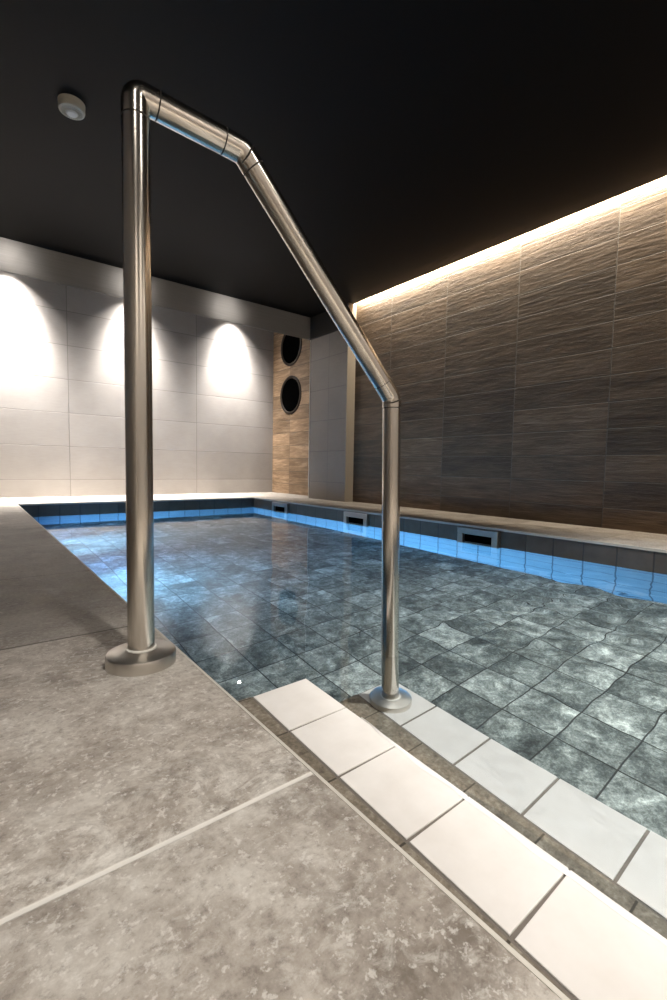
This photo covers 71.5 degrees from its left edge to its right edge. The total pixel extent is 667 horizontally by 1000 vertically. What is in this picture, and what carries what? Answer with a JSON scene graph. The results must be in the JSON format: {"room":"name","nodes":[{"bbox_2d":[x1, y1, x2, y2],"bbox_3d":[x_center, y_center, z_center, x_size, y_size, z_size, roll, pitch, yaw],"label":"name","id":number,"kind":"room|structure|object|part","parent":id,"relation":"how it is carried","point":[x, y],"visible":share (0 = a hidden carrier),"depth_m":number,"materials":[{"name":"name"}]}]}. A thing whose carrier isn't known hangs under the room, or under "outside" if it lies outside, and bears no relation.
{"room":"indoor swimming pool","nodes":[
{"label":"indoor swimming pool","id":0,"kind":"room"},
{"bbox_2d":[0,271,273,497],"bbox_3d":[-2.403,-1.298,4.710,4.396,2.508,0.099,-2,5,-38],"label":"wall","id":1,"kind":"structure","parent":0,"point":[62,403],"depth_m":4.76,"materials":[{"name":"grey tile"}]},
{"bbox_2d":[20,499,253,516],"bbox_3d":[-1.685,0.353,4.319,2.067,0.681,0.066,-2,5,-38],"label":"wall","id":2,"kind":"structure","parent":0,"point":[96,508],"depth_m":4.08,"materials":[{"name":"tile"}]},
{"bbox_2d":[17,504,569,999],"bbox_3d":[-0.966,0.204,1.708,0.004,0.020,4.900,-2,5,-38],"label":"trim","id":3,"kind":"structure","parent":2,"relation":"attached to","point":[553,988],"depth_m":0.40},
{"bbox_2d":[272,332,309,495],"bbox_3d":[-0.396,-1.316,5.484,0.050,2.508,1.168,-2,5,-38],"label":"wall","id":4,"kind":"structure","parent":0,"point":[290,431],"depth_m":5.62,"materials":[{"name":"brown wood"}]},
{"bbox_2d":[280,375,300,413],"bbox_3d":[-0.404,-1.271,5.688,0.309,0.462,0.462,-2,5,-38],"label":"air vent","id":5,"kind":"object","parent":4,"relation":"in","point":[290,395],"visible":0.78,"depth_m":5.59,"materials":[{"name":"black"}]},
{"bbox_2d":[281,334,301,365],"bbox_3d":[-0.394,-1.847,5.647,0.309,0.462,0.462,-2,5,-38],"label":"air vent","id":6,"kind":"object","parent":4,"relation":"in","point":[291,346],"visible":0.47,"depth_m":5.57,"materials":[{"name":"black"}]},
{"bbox_2d":[309,303,347,501],"bbox_3d":[0.048,-1.093,4.765,0.280,2.178,0.604,-2,5,-38],"label":"wall","id":7,"kind":"structure","parent":0,"point":[328,373],"depth_m":4.68,"materials":[{"name":"grey tile"}]},
{"bbox_2d":[308,340,310,497],"bbox_3d":[-0.252,-0.852,4.937,0.014,1.663,0.008,-2,5,-38],"label":"trim","id":8,"kind":"structure","parent":7,"relation":"attached to","point":[310,340],"depth_m":4.93,"materials":[{"name":"silver metal"}]},
{"bbox_2d":[0,0,666,317],"bbox_3d":[-0.092,-1.696,1.665,4.115,0.033,5.194,-2,5,-38],"label":"ceiling","id":9,"kind":"structure","parent":0,"point":[406,140],"depth_m":2.11,"materials":[{"name":"black paint"}]},
{"bbox_2d":[57,93,84,119],"bbox_3d":[-1.137,-1.697,2.014,0.106,0.050,0.106,-2,5,-38],"label":"smoke detector","id":10,"kind":"object","parent":9,"relation":"attached to","point":[72,107],"visible":1,"depth_m":1.99,"materials":[{"name":"white plastic"}]},
{"bbox_2d":[310,311,337,339],"bbox_3d":[-0.063,-1.773,4.631,0.014,0.224,0.601,-2,5,-38],"label":"fascia","id":11,"kind":"object","parent":9,"relation":"attached to","point":[321,324],"visible":0.71,"depth_m":4.70,"materials":[{"name":"paint"}]},
{"bbox_2d":[0,492,666,999],"bbox_3d":[-0.431,0.170,2.282,4.231,0.012,6.336,-2,5,-38],"label":"floor","id":12,"kind":"structure","parent":0,"point":[158,842],"depth_m":0.40,"materials":[{"name":"grey stone"}]},
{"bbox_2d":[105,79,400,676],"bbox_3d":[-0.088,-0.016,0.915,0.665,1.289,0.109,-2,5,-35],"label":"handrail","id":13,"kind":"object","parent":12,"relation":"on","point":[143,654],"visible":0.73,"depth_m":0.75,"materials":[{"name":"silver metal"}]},
{"bbox_3d":[-0.315,-0.162,0.750,0.042,0.869,0.054,0,4,-21],"label":"post","id":14,"kind":"part","parent":13,"relation":"part of","materials":[{"name":"silver metal"}]},
{"bbox_3d":[-0.236,-0.626,0.773,0.112,0.053,0.042,-2,5,-34],"label":"rail","id":15,"kind":"part","parent":13,"relation":"part of","materials":[{"name":"silver metal"}]},
{"bbox_3d":[-0.018,-0.428,0.932,0.338,0.372,0.042,-2,5,-33],"label":"rail","id":16,"kind":"part","parent":13,"relation":"part of","materials":[{"name":"silver metal"}]},
{"bbox_3d":[0.133,0.206,1.082,0.063,0.830,0.042,-2,5,-38],"label":"post","id":17,"kind":"part","parent":13,"relation":"part of","materials":[{"name":"silver metal"}]},
{"bbox_2d":[33,507,666,938],"bbox_3d":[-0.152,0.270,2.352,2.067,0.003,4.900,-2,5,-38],"label":"swimming pool","id":18,"kind":"object","parent":12,"relation":"in","point":[534,685],"visible":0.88,"depth_m":1.11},
{"bbox_2d":[254,499,666,574],"bbox_3d":[0.684,0.485,3.025,0.066,0.681,5.032,-2,5,-38],"label":"pool edge","id":19,"kind":"structure","parent":0,"point":[636,559],"depth_m":2.44,"materials":[{"name":"tile"}]},
{"bbox_2d":[272,502,288,512],"bbox_3d":[-0.514,0.084,4.466,0.025,0.117,0.274,-2,5,-38],"label":"plate","id":20,"kind":"object","parent":19,"relation":"attached to","point":[276,506],"visible":0.76,"depth_m":4.46,"materials":[{"name":"metal"}]},
{"bbox_2d":[18,497,666,552],"bbox_3d":[-0.150,0.170,2.347,2.070,0.012,4.904,-2,5,-38],"label":"trim","id":21,"kind":"structure","parent":19,"relation":"attached to","point":[434,521],"depth_m":2.94,"materials":[{"name":"tile"}]},
{"bbox_2d":[343,511,368,525],"bbox_3d":[0.172,0.158,3.591,0.025,0.117,0.274,-2,5,-38],"label":"plate","id":22,"kind":"object","parent":19,"relation":"attached to","point":[349,517],"visible":0.82,"depth_m":3.58,"materials":[{"name":"metal"}]},
{"bbox_2d":[457,527,499,547],"bbox_3d":[0.848,0.230,2.729,0.025,0.117,0.274,-2,5,-38],"label":"plate","id":23,"kind":"object","parent":19,"relation":"attached to","point":[465,534],"visible":0.8,"depth_m":2.72,"materials":[{"name":"metal"}]},
{"bbox_2d":[353,176,666,534],"bbox_3d":[1.663,-0.923,2.746,0.132,2.178,4.630,-2,5,-38],"label":"wall","id":24,"kind":"structure","parent":0,"point":[528,371],"depth_m":3.05,"materials":[{"name":"brown tile"}]},
{"bbox_2d":[344,303,356,501],"bbox_3d":[0.164,-1.004,4.472,0.101,2.046,0.011,-2,5,-38],"label":"trim","id":25,"kind":"structure","parent":24,"relation":"attached to","point":[350,379],"depth_m":4.48,"materials":[{"name":"beige metal"}]},
{"bbox_3d":[-0.162,0.823,2.390,2.067,0.066,4.900,-2,5,-38],"label":"floor","id":26,"kind":"structure","parent":0,"visible":0},
{"bbox_2d":[238,679,666,999],"bbox_3d":[0.343,0.662,0.514,0.562,0.534,1.353,-2,5,-38],"label":"steps","id":27,"kind":"structure","parent":26,"relation":"on","point":[587,945],"depth_m":0.51,"materials":[{"name":"white tile"}]},
{"bbox_3d":[-0.096,-1.850,1.663,4.115,0.274,5.217,-2,5,-38],"label":"cove","id":28,"kind":"object","parent":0,"visible":0},
{"bbox_2d":[0,237,309,339],"bbox_3d":[-1.780,-1.996,3.638,3.901,0.746,0.016,-2,5,-38],"label":"fascia","id":29,"kind":"object","parent":28,"relation":"attached to","point":[18,258],"visible":0.33,"depth_m":3.87,"materials":[{"name":"white paint"}]}
]}

